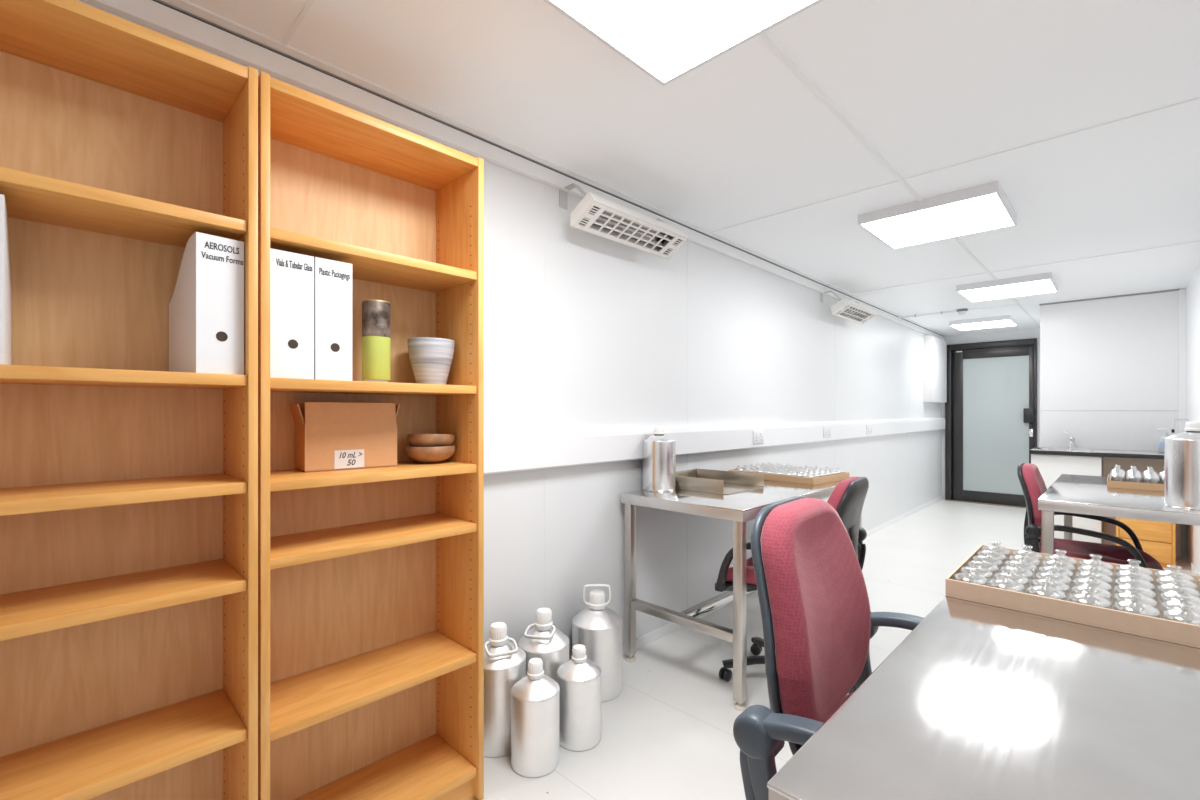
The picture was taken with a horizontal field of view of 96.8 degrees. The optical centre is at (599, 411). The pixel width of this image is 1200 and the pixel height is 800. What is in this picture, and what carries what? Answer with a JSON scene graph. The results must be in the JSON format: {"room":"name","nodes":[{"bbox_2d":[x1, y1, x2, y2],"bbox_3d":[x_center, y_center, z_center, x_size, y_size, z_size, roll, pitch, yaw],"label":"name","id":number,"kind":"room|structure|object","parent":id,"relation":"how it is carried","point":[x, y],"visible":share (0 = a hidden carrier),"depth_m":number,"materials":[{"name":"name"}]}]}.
{"room":"laboratory workroom","nodes":[
{"label":"laboratory workroom","id":0,"kind":"room"},
{"bbox_2d":[77,0,941,659],"bbox_3d":[1.092,0.085,3.806,0.100,2.330,10.970,0,0,44],"label":"wall","id":1,"kind":"structure","parent":0,"point":[762,343],"depth_m":2.84,"materials":[{"name":"paint"}]},
{"bbox_2d":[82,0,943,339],"bbox_3d":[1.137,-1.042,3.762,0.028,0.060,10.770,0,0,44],"label":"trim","id":2,"kind":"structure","parent":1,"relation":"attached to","point":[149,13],"depth_m":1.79,"materials":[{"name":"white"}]},
{"bbox_2d":[152,0,946,336],"bbox_3d":[1.176,-1.077,3.724,0.015,0.005,10.770,0,0,44],"label":"trim","id":3,"kind":"structure","parent":1,"relation":"attached to","point":[184,2],"depth_m":1.93,"materials":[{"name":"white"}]},
{"bbox_2d":[559,183,688,258],"bbox_3d":[0.125,-0.916,2.564,0.253,0.217,0.688,0,0,44],"label":"wall heater","id":4,"kind":"object","parent":1,"relation":"attached to","point":[596,215],"visible":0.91,"depth_m":2.47,"materials":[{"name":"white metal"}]},
{"bbox_2d":[594,213,670,249],"bbox_3d":[0.163,-0.850,2.526,0.107,0.063,0.510,0,0,44],"label":"grille","id":5,"kind":"object","parent":4,"relation":"attached to","point":[655,234],"depth_m":2.52,"materials":[{"name":"white plastic"}]},
{"bbox_2d":[544,184,835,608],"bbox_3d":[1.742,0.089,4.402,0.005,2.202,5.694,0,0,44],"label":"trim","id":6,"kind":"structure","parent":1,"relation":"attached to","point":[545,185],"depth_m":2.38,"materials":[{"name":"paint"}]},
{"bbox_2d":[484,418,944,474],"bbox_3d":[1.682,0.164,4.299,0.055,0.163,9.100,0,0,44],"label":"cable trunking","id":7,"kind":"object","parent":1,"relation":"attached to","point":[514,451],"depth_m":2.74,"materials":[{"name":"white plastic"}]},
{"bbox_2d":[753,431,763,443],"bbox_3d":[1.084,0.172,3.639,0.012,0.086,0.146,0,0,44],"label":"wall socket","id":8,"kind":"object","parent":1,"relation":"attached to","point":[758,436],"visible":1,"depth_m":3.63,"materials":[{"name":"white"}]},
{"bbox_2d":[622,496,942,656],"bbox_3d":[1.131,1.222,3.768,0.010,0.055,10.770,0,0,44],"label":"baseboard","id":9,"kind":"structure","parent":1,"relation":"attached to","point":[671,627],"depth_m":3.08,"materials":[{"name":"white"}]},
{"bbox_2d":[823,427,830,437],"bbox_3d":[1.915,0.172,4.490,0.012,0.086,0.146,0,0,44],"label":"wall socket","id":10,"kind":"object","parent":1,"relation":"attached to","point":[826,430],"visible":1,"depth_m":4.47,"materials":[{"name":"white"}]},
{"bbox_2d":[820,291,876,324],"bbox_3d":[2.187,-0.916,4.674,0.253,0.217,0.688,0,0,44],"label":"wall heater","id":11,"kind":"object","parent":1,"relation":"attached to","point":[847,309],"visible":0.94,"depth_m":4.56,"materials":[{"name":"grey"}]},
{"bbox_2d":[842,307,868,320],"bbox_3d":[2.225,-0.850,4.635,0.107,0.063,0.510,0,0,44],"label":"grille","id":12,"kind":"object","parent":11,"relation":"attached to","point":[856,312],"depth_m":4.64,"materials":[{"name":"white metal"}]},
{"bbox_2d":[924,335,946,402],"bbox_3d":[4.516,-0.560,7.172,0.092,0.860,0.830,0,0,44],"label":"upper cabinet","id":13,"kind":"object","parent":1,"relation":"attached to","point":[935,349],"visible":1,"depth_m":6.98,"materials":[{"name":"white laminate"}]},
{"bbox_2d":[161,0,1199,335],"bbox_3d":[1.927,-1.130,2.990,2.435,0.100,10.970,0,0,44],"label":"ceiling","id":14,"kind":"structure","parent":0,"point":[739,137],"depth_m":1.97,"materials":[{"name":"paint"}]},
{"bbox_2d":[543,0,822,85],"bbox_3d":[0.205,-1.054,1.240,0.624,0.052,0.624,0,0,44],"label":"ceiling light","id":15,"kind":"object","parent":14,"relation":"attached to","point":[666,40],"visible":1,"depth_m":1.42,"materials":[{"name":"white"}]},
{"bbox_2d":[282,0,1199,309],"bbox_3d":[2.041,-1.078,3.053,2.160,0.004,6.292,0,0,44],"label":"trim","id":16,"kind":"structure","parent":14,"relation":"attached to","point":[309,3],"depth_m":2.25,"materials":[{"name":"white"}]},
{"bbox_2d":[758,31,1039,326],"bbox_3d":[1.890,-1.076,2.977,0.020,0.008,10.700,0,0,44],"label":"trim","id":17,"kind":"structure","parent":14,"relation":"attached to","point":[764,36],"depth_m":1.97,"materials":[{"name":"white"}]},
{"bbox_2d":[898,311,955,318],"bbox_3d":[3.579,-1.067,5.829,0.570,0.026,0.026,0,0,44],"label":"conduit","id":18,"kind":"object","parent":14,"relation":"attached to","point":[941,312],"visible":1,"depth_m":5.83,"materials":[{"name":"white plastic"}]},
{"bbox_2d":[858,181,1016,248],"bbox_3d":[1.855,-1.054,2.928,0.624,0.052,0.624,0,0,44],"label":"ceiling light","id":19,"kind":"object","parent":14,"relation":"attached to","point":[984,207],"visible":1,"depth_m":2.85,"materials":[{"name":"white"}]},
{"bbox_2d":[949,315,1017,330],"bbox_3d":[4.560,-1.054,6.338,0.584,0.052,0.584,0,0,44],"label":"ceiling light","id":20,"kind":"object","parent":14,"relation":"attached to","point":[1006,320],"visible":1,"depth_m":6.23,"materials":[{"name":"white"}]},
{"bbox_2d":[951,320,1014,329],"bbox_3d":[4.560,-1.031,6.338,0.560,0.001,0.560,0,0,44],"label":"diffuser","id":21,"kind":"object","parent":20,"relation":"attached to","point":[1002,323],"depth_m":6.35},
{"bbox_2d":[956,272,1057,301],"bbox_3d":[3.480,-1.054,4.555,0.624,0.052,0.624,0,0,44],"label":"ceiling light","id":22,"kind":"object","parent":14,"relation":"attached to","point":[1042,283],"visible":1,"depth_m":4.45,"materials":[{"name":"white"}]},
{"bbox_2d":[483,500,1192,799],"bbox_3d":[1.927,1.300,2.990,2.435,0.100,10.970,0,0,44],"label":"floor","id":23,"kind":"structure","parent":0,"point":[667,734],"depth_m":2.41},
{"bbox_2d":[0,0,257,799],"bbox_3d":[-1.139,0.217,1.151,0.303,2.066,0.624,0,0,44],"label":"bookcase","id":24,"kind":"object","parent":23,"relation":"on","point":[129,483],"visible":0.9,"depth_m":1.25,"materials":[{"name":"brown wood"}]},
{"bbox_2d":[0,194,10,364],"bbox_3d":[-1.235,-0.247,1.043,0.236,0.318,0.102,0,0,44],"label":"magazine file","id":25,"kind":"object","parent":24,"relation":"on","point":[5,279],"visible":0.87,"depth_m":1.00,"materials":[{"name":"white"}]},
{"bbox_2d":[169,232,243,374],"bbox_3d":[-0.971,-0.247,1.312,0.236,0.318,0.094,0,0,39],"label":"magazine file","id":26,"kind":"object","parent":24,"relation":"on","point":[206,305],"visible":0.98,"depth_m":1.24,"materials":[{"name":"white"}]},
{"bbox_2d":[258,71,483,799],"bbox_3d":[-0.699,0.217,1.601,0.303,2.066,0.624,0,0,44],"label":"bookcase","id":27,"kind":"object","parent":23,"relation":"on","point":[371,580],"visible":0.74,"depth_m":1.67,"materials":[{"name":"brown wood"}]},
{"bbox_2d":[270,248,313,378],"bbox_3d":[-0.860,-0.243,1.426,0.236,0.318,0.102,0,0,44],"label":"magazine file","id":28,"kind":"object","parent":27,"relation":"on","point":[291,274],"visible":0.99,"depth_m":1.34,"materials":[{"name":"white"}]},
{"bbox_2d":[314,257,351,380],"bbox_3d":[-0.790,-0.243,1.498,0.236,0.318,0.093,0,0,44],"label":"magazine file","id":29,"kind":"object","parent":27,"relation":"on","point":[332,279],"visible":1,"depth_m":1.41,"materials":[{"name":"white"}]},
{"bbox_2d":[289,402,399,471],"bbox_3d":[-0.763,0.070,1.608,0.287,0.195,0.124,0,0,-42],"label":"cardboard box","id":30,"kind":"object","parent":27,"relation":"on","point":[329,436],"visible":1,"depth_m":1.55,"materials":[{"name":"brown"}]},
{"bbox_2d":[362,299,390,381],"bbox_3d":[-0.682,-0.210,1.627,0.077,0.250,0.077,0,0,44],"label":"vase","id":31,"kind":"object","parent":27,"relation":"on","point":[376,314],"visible":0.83,"depth_m":1.59,"materials":[{"name":"yellow ceramic"}]},
{"bbox_2d":[405,445,454,462],"bbox_3d":[-0.559,0.139,1.760,0.158,0.057,0.158,0,0,21],"label":"bowl","id":32,"kind":"object","parent":27,"relation":"on","point":[421,454],"visible":0.93,"depth_m":1.70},
{"bbox_2d":[407,434,454,446],"bbox_3d":[-0.559,0.101,1.764,0.151,0.063,0.151,0,0,-17],"label":"bowl","id":33,"kind":"object","parent":32,"relation":"in","point":[415,440],"visible":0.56,"depth_m":1.70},
{"bbox_2d":[407,337,454,384],"bbox_3d":[-0.557,-0.161,1.762,0.149,0.152,0.149,0,0,44],"label":"plant pot","id":34,"kind":"object","parent":27,"relation":"on","point":[431,358],"visible":0.86,"depth_m":1.71,"materials":[{"name":"grey ceramic"}]},
{"bbox_2d":[484,622,525,756],"bbox_3d":[-0.387,1.030,2.029,0.209,0.440,0.209,0,0,-24],"label":"bottle","id":35,"kind":"object","parent":23,"relation":"on","point":[504,661],"visible":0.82,"depth_m":1.94,"materials":[{"name":"silver metal"}]},
{"bbox_2d":[511,658,559,777],"bbox_3d":[-0.230,1.069,1.903,0.172,0.362,0.172,0,0,44],"label":"bottle","id":36,"kind":"object","parent":23,"relation":"on","point":[535,697],"visible":1,"depth_m":1.84,"materials":[{"name":"silver metal"}]},
{"bbox_2d":[518,608,568,681],"bbox_3d":[-0.230,1.030,2.180,0.209,0.440,0.209,0,0,13],"label":"bottle","id":37,"kind":"object","parent":23,"relation":"on","point":[544,641],"visible":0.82,"depth_m":2.11,"materials":[{"name":"silver metal"}]},
{"bbox_2d":[557,644,600,750],"bbox_3d":[-0.080,1.075,2.043,0.169,0.350,0.169,0,0,44],"label":"bottle","id":38,"kind":"object","parent":23,"relation":"on","point":[578,678],"visible":0.97,"depth_m":1.97,"materials":[{"name":"silver metal"}]},
{"bbox_2d":[572,584,621,701],"bbox_3d":[-0.013,1.012,2.401,0.225,0.476,0.225,0,0,-43],"label":"bottle","id":39,"kind":"object","parent":23,"relation":"on","point":[596,627],"visible":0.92,"depth_m":2.32,"materials":[{"name":"silver metal"}]},
{"bbox_2d":[621,480,861,710],"bbox_3d":[0.857,0.828,2.959,0.680,0.844,1.460,0,0,44],"label":"steel table","id":40,"kind":"object","parent":23,"relation":"on","point":[741,507],"visible":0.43,"depth_m":2.50,"materials":[{"name":"silver"}]},
{"bbox_2d":[642,427,675,491],"bbox_3d":[0.308,0.243,2.783,0.173,0.325,0.173,0,0,44],"label":"bottle","id":41,"kind":"object","parent":40,"relation":"on","point":[659,450],"visible":1,"depth_m":2.71,"materials":[{"name":"silver metal"}]},
{"bbox_2d":[676,468,763,494],"bbox_3d":[0.600,0.370,2.889,0.430,0.070,0.370,0,0,44],"label":"metal tray","id":42,"kind":"object","parent":40,"relation":"on","point":[702,480],"visible":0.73,"depth_m":2.88,"materials":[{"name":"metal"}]},
{"bbox_2d":[728,466,849,484],"bbox_3d":[1.165,0.387,3.308,0.440,0.038,0.565,0,0,-41],"label":"cardboard tray","id":43,"kind":"object","parent":40,"relation":"on","point":[772,477],"visible":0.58,"depth_m":3.12,"materials":[{"name":"cardboard"}]},
{"bbox_2d":[715,477,868,681],"bbox_3d":[0.899,0.767,2.449,0.602,0.966,0.643,0,0,39],"label":"office chair","id":44,"kind":"object","parent":23,"relation":"on","point":[848,496],"visible":0.29,"depth_m":2.34,"materials":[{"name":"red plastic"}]},
{"bbox_2d":[725,557,755,584],"bbox_3d":[0.860,0.756,2.482,0.500,0.123,0.470,0,0,39],"label":"seat cushion","id":45,"kind":"object","parent":44,"relation":"on","point":[751,580],"depth_m":2.40,"materials":[{"name":"fabric"}]},
{"bbox_2d":[827,477,860,510],"bbox_3d":[1.057,0.470,2.320,0.115,0.372,0.423,0,0,39],"label":"cushion","id":46,"kind":"object","parent":44,"relation":"on","point":[844,497],"depth_m":2.18,"materials":[{"name":"fabric"}]},
{"bbox_2d":[733,496,923,799],"bbox_3d":[0.617,0.719,0.948,0.632,1.062,0.655,0,0,41],"label":"office chair","id":47,"kind":"object","parent":23,"relation":"on","point":[819,624],"visible":0.54,"depth_m":0.99,"materials":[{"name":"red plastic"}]},
{"bbox_2d":[761,498,870,722],"bbox_3d":[0.444,0.390,1.095,0.115,0.402,0.423,0,0,41],"label":"chair backrest","id":48,"kind":"object","parent":47,"relation":"on","point":[816,612],"depth_m":1.01,"materials":[{"name":"fabric"}]},
{"bbox_2d":[826,692,852,720],"bbox_3d":[0.635,0.692,0.926,0.500,0.123,0.470,0,0,41],"label":"seat cushion","id":49,"kind":"object","parent":47,"relation":"on","point":[846,697],"depth_m":1.17,"materials":[{"name":"fabric"}]},
{"bbox_2d":[767,596,1199,799],"bbox_3d":[0.919,0.828,0.857,0.673,0.844,1.420,0,0,44],"label":"steel table","id":50,"kind":"object","parent":23,"relation":"on","point":[979,701],"visible":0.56,"depth_m":0.70,"materials":[{"name":"silver"}]},
{"bbox_2d":[945,545,1199,647],"bbox_3d":[1.077,0.387,1.164,0.468,0.038,0.425,0,0,44],"label":"cardboard tray","id":51,"kind":"object","parent":50,"relation":"on","point":[1171,631],"visible":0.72,"depth_m":1.07,"materials":[{"name":"cardboard"}]},
{"bbox_2d":[954,567,987,585],"bbox_3d":[0.819,0.373,1.177,0.062,0.057,0.062,0,0,1],"label":"glass bottle","id":52,"kind":"object","parent":51,"relation":"in","point":[956,575],"visible":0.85,"depth_m":1.18,"materials":[{"name":"white"}]},
{"bbox_2d":[960,560,992,586],"bbox_3d":[0.866,0.373,1.227,0.062,0.057,0.062,0,0,35],"label":"glass bottle","id":53,"kind":"object","parent":51,"relation":"in","point":[972,561],"visible":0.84,"depth_m":1.23,"materials":[{"name":"white"}]},
{"bbox_2d":[967,555,998,582],"bbox_3d":[0.914,0.373,1.274,0.062,0.057,0.062,0,0,-40],"label":"glass bottle","id":54,"kind":"object","parent":51,"relation":"in","point":[973,577],"visible":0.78,"depth_m":1.28,"materials":[{"name":"white"}]},
{"bbox_2d":[972,550,1002,576],"bbox_3d":[0.961,0.373,1.322,0.062,0.057,0.062,0,0,-22],"label":"glass bottle","id":55,"kind":"object","parent":51,"relation":"in","point":[979,571],"visible":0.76,"depth_m":1.32,"materials":[{"name":"white"}]},
{"bbox_2d":[977,545,1006,570],"bbox_3d":[1.006,0.373,1.370,0.062,0.057,0.062,0,0,0],"label":"glass bottle","id":56,"kind":"object","parent":51,"relation":"in","point":[984,565],"visible":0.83,"depth_m":1.37,"materials":[{"name":"white"}]},
{"bbox_2d":[982,541,1010,565],"bbox_3d":[1.053,0.373,1.417,0.062,0.057,0.062,0,0,-10],"label":"glass bottle","id":57,"kind":"object","parent":51,"relation":"in","point":[991,560],"visible":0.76,"depth_m":1.42,"materials":[{"name":"white"}]},
{"bbox_2d":[989,573,1025,592],"bbox_3d":[0.865,0.373,1.133,0.062,0.057,0.062,0,0,9],"label":"glass bottle","id":58,"kind":"object","parent":51,"relation":"in","point":[1002,575],"visible":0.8,"depth_m":1.14,"materials":[{"name":"white"}]},
{"bbox_2d":[994,566,1029,591],"bbox_3d":[0.911,0.373,1.181,0.062,0.057,0.062,0,0,28],"label":"glass bottle","id":59,"kind":"object","parent":51,"relation":"in","point":[1006,567],"visible":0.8,"depth_m":1.19,"materials":[{"name":"white"}]},
{"bbox_2d":[1000,560,1033,589],"bbox_3d":[0.960,0.373,1.228,0.062,0.057,0.062,0,0,13],"label":"glass bottle","id":60,"kind":"object","parent":51,"relation":"in","point":[1006,583],"visible":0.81,"depth_m":1.23,"materials":[{"name":"white"}]},
{"bbox_2d":[1005,555,1037,582],"bbox_3d":[1.008,0.373,1.277,0.062,0.057,0.062,0,0,-29],"label":"glass bottle","id":61,"kind":"object","parent":51,"relation":"in","point":[1015,577],"visible":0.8,"depth_m":1.28,"materials":[{"name":"white"}]},
{"bbox_2d":[1009,550,1040,576],"bbox_3d":[1.054,0.373,1.323,0.062,0.057,0.062,0,0,-20],"label":"glass bottle","id":62,"kind":"object","parent":51,"relation":"in","point":[1020,571],"visible":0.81,"depth_m":1.32,"materials":[{"name":"white"}]},
{"bbox_2d":[1012,545,1042,570],"bbox_3d":[1.101,0.373,1.373,0.062,0.057,0.062,0,0,-13],"label":"glass bottle","id":63,"kind":"object","parent":51,"relation":"in","point":[1024,565],"visible":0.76,"depth_m":1.37,"materials":[{"name":"white"}]},
{"bbox_2d":[1027,579,1066,600],"bbox_3d":[0.911,0.373,1.088,0.062,0.057,0.062,0,0,31],"label":"glass bottle","id":64,"kind":"object","parent":51,"relation":"in","point":[1029,588],"visible":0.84,"depth_m":1.09,"materials":[{"name":"white"}]},
{"bbox_2d":[1032,572,1069,600],"bbox_3d":[0.959,0.373,1.134,0.062,0.057,0.062,0,0,24],"label":"glass bottle","id":65,"kind":"object","parent":51,"relation":"in","point":[1034,581],"visible":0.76,"depth_m":1.14,"materials":[{"name":"white"}]},
{"bbox_2d":[1035,566,1071,596],"bbox_3d":[1.006,0.373,1.183,0.062,0.057,0.062,0,0,-23],"label":"glass bottle","id":66,"kind":"object","parent":51,"relation":"in","point":[1045,590],"visible":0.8,"depth_m":1.18,"materials":[{"name":"white"}]},
{"bbox_2d":[1038,560,1073,589],"bbox_3d":[1.052,0.373,1.230,0.062,0.057,0.062,0,0,-17],"label":"glass bottle","id":67,"kind":"object","parent":51,"relation":"in","point":[1055,584],"visible":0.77,"depth_m":1.23,"materials":[{"name":"white"}]},
{"bbox_2d":[1041,554,1075,582],"bbox_3d":[1.101,0.373,1.280,0.062,0.057,0.062,0,0,33],"label":"glass bottle","id":68,"kind":"object","parent":51,"relation":"in","point":[1059,578],"visible":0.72,"depth_m":1.28,"materials":[{"name":"white"}]},
{"bbox_2d":[1044,549,1076,575],"bbox_3d":[1.147,0.373,1.327,0.062,0.057,0.062,0,0,12],"label":"glass bottle","id":69,"kind":"object","parent":51,"relation":"in","point":[1060,571],"visible":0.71,"depth_m":1.32,"materials":[{"name":"white"}]},
{"bbox_2d":[1069,587,1111,608],"bbox_3d":[0.957,0.373,1.042,0.062,0.057,0.062,0,0,13],"label":"glass bottle","id":70,"kind":"object","parent":51,"relation":"in","point":[1071,596],"visible":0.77,"depth_m":1.04,"materials":[{"name":"white"}]},
{"bbox_2d":[1071,579,1111,608],"bbox_3d":[1.005,0.373,1.090,0.062,0.057,0.062,0,0,36],"label":"glass bottle","id":71,"kind":"object","parent":51,"relation":"in","point":[1095,581],"visible":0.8,"depth_m":1.09,"materials":[{"name":"white"}]},
{"bbox_2d":[1072,572,1111,603],"bbox_3d":[1.051,0.373,1.139,0.062,0.057,0.062,0,0,-36],"label":"glass bottle","id":72,"kind":"object","parent":51,"relation":"in","point":[1084,597],"visible":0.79,"depth_m":1.14,"materials":[{"name":"white"}]},
{"bbox_2d":[1075,565,1112,595],"bbox_3d":[1.100,0.373,1.187,0.062,0.057,0.062,0,0,32],"label":"glass bottle","id":73,"kind":"object","parent":51,"relation":"in","point":[1077,574],"visible":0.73,"depth_m":1.19,"materials":[{"name":"white"}]},
{"bbox_2d":[1077,560,1113,588],"bbox_3d":[1.146,0.373,1.234,0.062,0.057,0.062,0,0,-8],"label":"glass bottle","id":74,"kind":"object","parent":51,"relation":"in","point":[1100,585],"visible":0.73,"depth_m":1.23,"materials":[{"name":"white"}]},
{"bbox_2d":[1079,554,1113,581],"bbox_3d":[1.192,0.373,1.282,0.062,0.057,0.062,0,0,5],"label":"glass bottle","id":75,"kind":"object","parent":51,"relation":"in","point":[1100,577],"visible":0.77,"depth_m":1.28,"materials":[{"name":"white"}]},
{"bbox_2d":[1115,559,1152,587],"bbox_3d":[1.240,0.373,1.238,0.062,0.057,0.062,0,0,40],"label":"glass bottle","id":76,"kind":"object","parent":51,"relation":"in","point":[1138,561],"visible":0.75,"depth_m":1.24,"materials":[{"name":"white"}]},
{"bbox_2d":[1114,571,1154,603],"bbox_3d":[1.145,0.373,1.141,0.062,0.057,0.062,0,0,-6],"label":"glass bottle","id":77,"kind":"object","parent":51,"relation":"in","point":[1126,597],"visible":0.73,"depth_m":1.14,"materials":[{"name":"white"}]},
{"bbox_2d":[1115,565,1153,595],"bbox_3d":[1.192,0.373,1.190,0.062,0.057,0.062,0,0,-15],"label":"glass bottle","id":78,"kind":"object","parent":51,"relation":"in","point":[1145,593],"visible":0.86,"depth_m":1.19,"materials":[{"name":"white"}]},
{"bbox_2d":[1114,578,1156,611],"bbox_3d":[1.097,0.373,1.094,0.062,0.057,0.062,0,0,31],"label":"glass bottle","id":79,"kind":"object","parent":51,"relation":"in","point":[1135,606],"visible":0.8,"depth_m":1.09,"materials":[{"name":"white"}]},
{"bbox_2d":[1113,586,1157,617],"bbox_3d":[1.050,0.373,1.045,0.062,0.057,0.062,0,0,-26],"label":"glass bottle","id":80,"kind":"object","parent":51,"relation":"in","point":[1116,595],"visible":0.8,"depth_m":1.05,"materials":[{"name":"white"}]},
{"bbox_2d":[1113,594,1160,617],"bbox_3d":[1.004,0.373,0.998,0.062,0.057,0.062,0,0,2],"label":"glass bottle","id":81,"kind":"object","parent":51,"relation":"in","point":[1158,615],"visible":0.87,"depth_m":1.00,"materials":[{"name":"white"}]},
{"bbox_2d":[1154,565,1194,594],"bbox_3d":[1.285,0.373,1.192,0.062,0.057,0.062,0,0,9],"label":"glass bottle","id":82,"kind":"object","parent":51,"relation":"in","point":[1164,589],"visible":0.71,"depth_m":1.19,"materials":[{"name":"white"}]},
{"bbox_2d":[1155,571,1197,602],"bbox_3d":[1.237,0.373,1.144,0.062,0.057,0.062,0,0,-35],"label":"glass bottle","id":83,"kind":"object","parent":51,"relation":"in","point":[1170,597],"visible":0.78,"depth_m":1.15,"materials":[{"name":"white"}]},
{"bbox_2d":[1156,578,1199,611],"bbox_3d":[1.190,0.373,1.097,0.062,0.057,0.062,0,0,-13],"label":"glass bottle","id":84,"kind":"object","parent":51,"relation":"in","point":[1182,580],"visible":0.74,"depth_m":1.10,"materials":[{"name":"white"}]},
{"bbox_2d":[1159,585,1199,620],"bbox_3d":[1.145,0.373,1.048,0.062,0.057,0.062,0,0,27],"label":"glass bottle","id":85,"kind":"object","parent":51,"relation":"in","point":[1185,615],"visible":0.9,"depth_m":1.05,"materials":[{"name":"white"}]},
{"bbox_2d":[1161,594,1199,625],"bbox_3d":[1.097,0.373,1.000,0.062,0.057,0.062,0,0,26],"label":"glass bottle","id":86,"kind":"object","parent":51,"relation":"in","point":[1164,603],"visible":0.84,"depth_m":1.01,"materials":[{"name":"white"}]},
{"bbox_2d":[1162,603,1199,618],"bbox_3d":[1.050,0.373,0.953,0.062,0.057,0.062,0,0,-11],"label":"glass bottle","id":87,"kind":"object","parent":51,"relation":"in","point":[1165,612],"visible":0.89,"depth_m":0.96,"materials":[{"name":"white"}]},
{"bbox_2d":[1031,454,1102,542],"bbox_3d":[4.355,0.818,4.968,0.477,0.865,0.577,0,0,44],"label":"base cabinet","id":88,"kind":"object","parent":23,"relation":"on","point":[1050,467],"visible":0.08,"depth_m":4.73,"materials":[{"name":"white laminate"}]},
{"bbox_2d":[1029,447,1179,558],"bbox_3d":[4.523,0.793,4.774,1.005,0.901,0.610,0,0,44],"label":"countertop","id":89,"kind":"structure","parent":88,"relation":"on","point":[1126,459],"depth_m":4.70,"materials":[{"name":"black"}]},
{"bbox_2d":[1045,447,1093,450],"bbox_3d":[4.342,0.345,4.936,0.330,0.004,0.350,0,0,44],"label":"sink bowl","id":90,"kind":"object","parent":89,"relation":"on","point":[1048,448],"depth_m":4.93,"materials":[{"name":"silver metal"}]},
{"bbox_2d":[1064,431,1075,447],"bbox_3d":[4.463,0.267,5.066,0.086,0.160,0.172,0,0,44],"label":"tap","id":91,"kind":"object","parent":89,"relation":"on","point":[1071,439],"visible":1,"depth_m":5.08,"materials":[{"name":"silver metal"}]},
{"bbox_2d":[1158,428,1168,452],"bbox_3d":[4.819,0.244,4.547,0.086,0.205,0.081,0,0,44],"label":"spray bottle","id":92,"kind":"object","parent":89,"relation":"on","point":[1165,433],"visible":0.7,"depth_m":4.54,"materials":[{"name":"white plastic"}]},
{"bbox_2d":[1017,463,1162,569],"bbox_3d":[2.660,0.774,2.879,0.638,0.952,0.651,0,0,43],"label":"office chair","id":93,"kind":"object","parent":23,"relation":"on","point":[1030,478],"visible":0.45,"depth_m":2.89,"materials":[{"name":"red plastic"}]},
{"bbox_2d":[1022,463,1046,538],"bbox_3d":[2.487,0.500,3.038,0.115,0.402,0.423,0,0,43],"label":"cushion","id":94,"kind":"object","parent":93,"relation":"on","point":[1033,484],"depth_m":2.92,"materials":[{"name":"fabric"}]},
{"bbox_2d":[1039,538,1162,569],"bbox_3d":[2.673,0.801,2.863,0.500,0.123,0.470,0,0,43],"label":"seat cushion","id":95,"kind":"object","parent":93,"relation":"on","point":[1116,554],"depth_m":2.88,"materials":[{"name":"fabric"}]},
{"bbox_2d":[1038,474,1199,575],"bbox_3d":[2.777,0.828,2.757,0.673,0.844,1.415,0,0,44],"label":"steel table","id":96,"kind":"object","parent":23,"relation":"on","point":[1078,494],"visible":0.37,"depth_m":2.46,"materials":[{"name":"silver"}]},
{"bbox_2d":[1107,474,1163,491],"bbox_3d":[2.991,0.387,2.890,0.345,0.038,0.425,0,0,44],"label":"cardboard tray","id":97,"kind":"object","parent":96,"relation":"on","point":[1120,484],"visible":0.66,"depth_m":2.82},
{"bbox_2d":[1164,421,1199,509],"bbox_3d":[2.527,0.223,2.263,0.181,0.365,0.181,0,0,44],"label":"bottle","id":98,"kind":"object","parent":96,"relation":"on","point":[1181,450],"visible":1,"depth_m":2.24,"materials":[{"name":"silver metal"}]},
{"bbox_2d":[1116,518,1175,568],"bbox_3d":[4.602,0.970,4.508,0.340,0.560,0.440,0,0,44],"label":"drawer unit","id":99,"kind":"object","parent":23,"relation":"on","point":[1157,539],"visible":0.35,"depth_m":4.31,"materials":[{"name":"orange wood"}]},
{"bbox_2d":[942,328,1039,499],"bbox_3d":[5.373,0.085,7.221,1.250,2.330,0.100,0,0,44],"label":"wall","id":100,"kind":"structure","parent":0,"point":[1026,333],"depth_m":7.17,"materials":[{"name":"paint"}]},
{"bbox_2d":[945,338,1036,507],"bbox_3d":[5.285,0.150,7.235,1.004,2.200,0.185,0,0,44],"label":"door","id":101,"kind":"structure","parent":100,"relation":"in","point":[991,404],"depth_m":7.21,"materials":[{"name":"black metal"}]},
{"bbox_2d":[1186,262,1199,574],"bbox_3d":[2.761,0.085,2.174,0.100,2.330,10.970,0,0,44],"label":"wall","id":102,"kind":"structure","parent":0,"point":[1193,287],"depth_m":4.16,"materials":[{"name":"paint"}]},
{"bbox_3d":[5.449,0.085,5.700,0.985,2.330,1.970,0,0,44],"label":"wall","id":103,"kind":"structure","parent":0,"visible":0},
{"bbox_2d":[1040,291,1177,450],"bbox_3d":[4.742,-0.357,5.008,0.938,1.415,0.008,0,0,44],"label":"wall panel","id":104,"kind":"object","parent":103,"relation":"attached to","point":[1109,366],"depth_m":4.98,"materials":[{"name":"white"}]},
{"bbox_2d":[1039,289,1179,305],"bbox_3d":[4.742,-1.073,5.005,0.955,0.014,0.012,0,0,44],"label":"trim","id":105,"kind":"structure","parent":103,"relation":"attached to","point":[1173,289],"depth_m":4.97,"materials":[{"name":"grey"}]},
{"bbox_2d":[1178,289,1185,555],"bbox_3d":[5.090,0.090,4.660,0.045,2.320,0.018,0,0,44],"label":"trim","id":106,"kind":"structure","parent":103,"relation":"attached to","point":[1181,293],"depth_m":4.65,"materials":[{"name":"white"}]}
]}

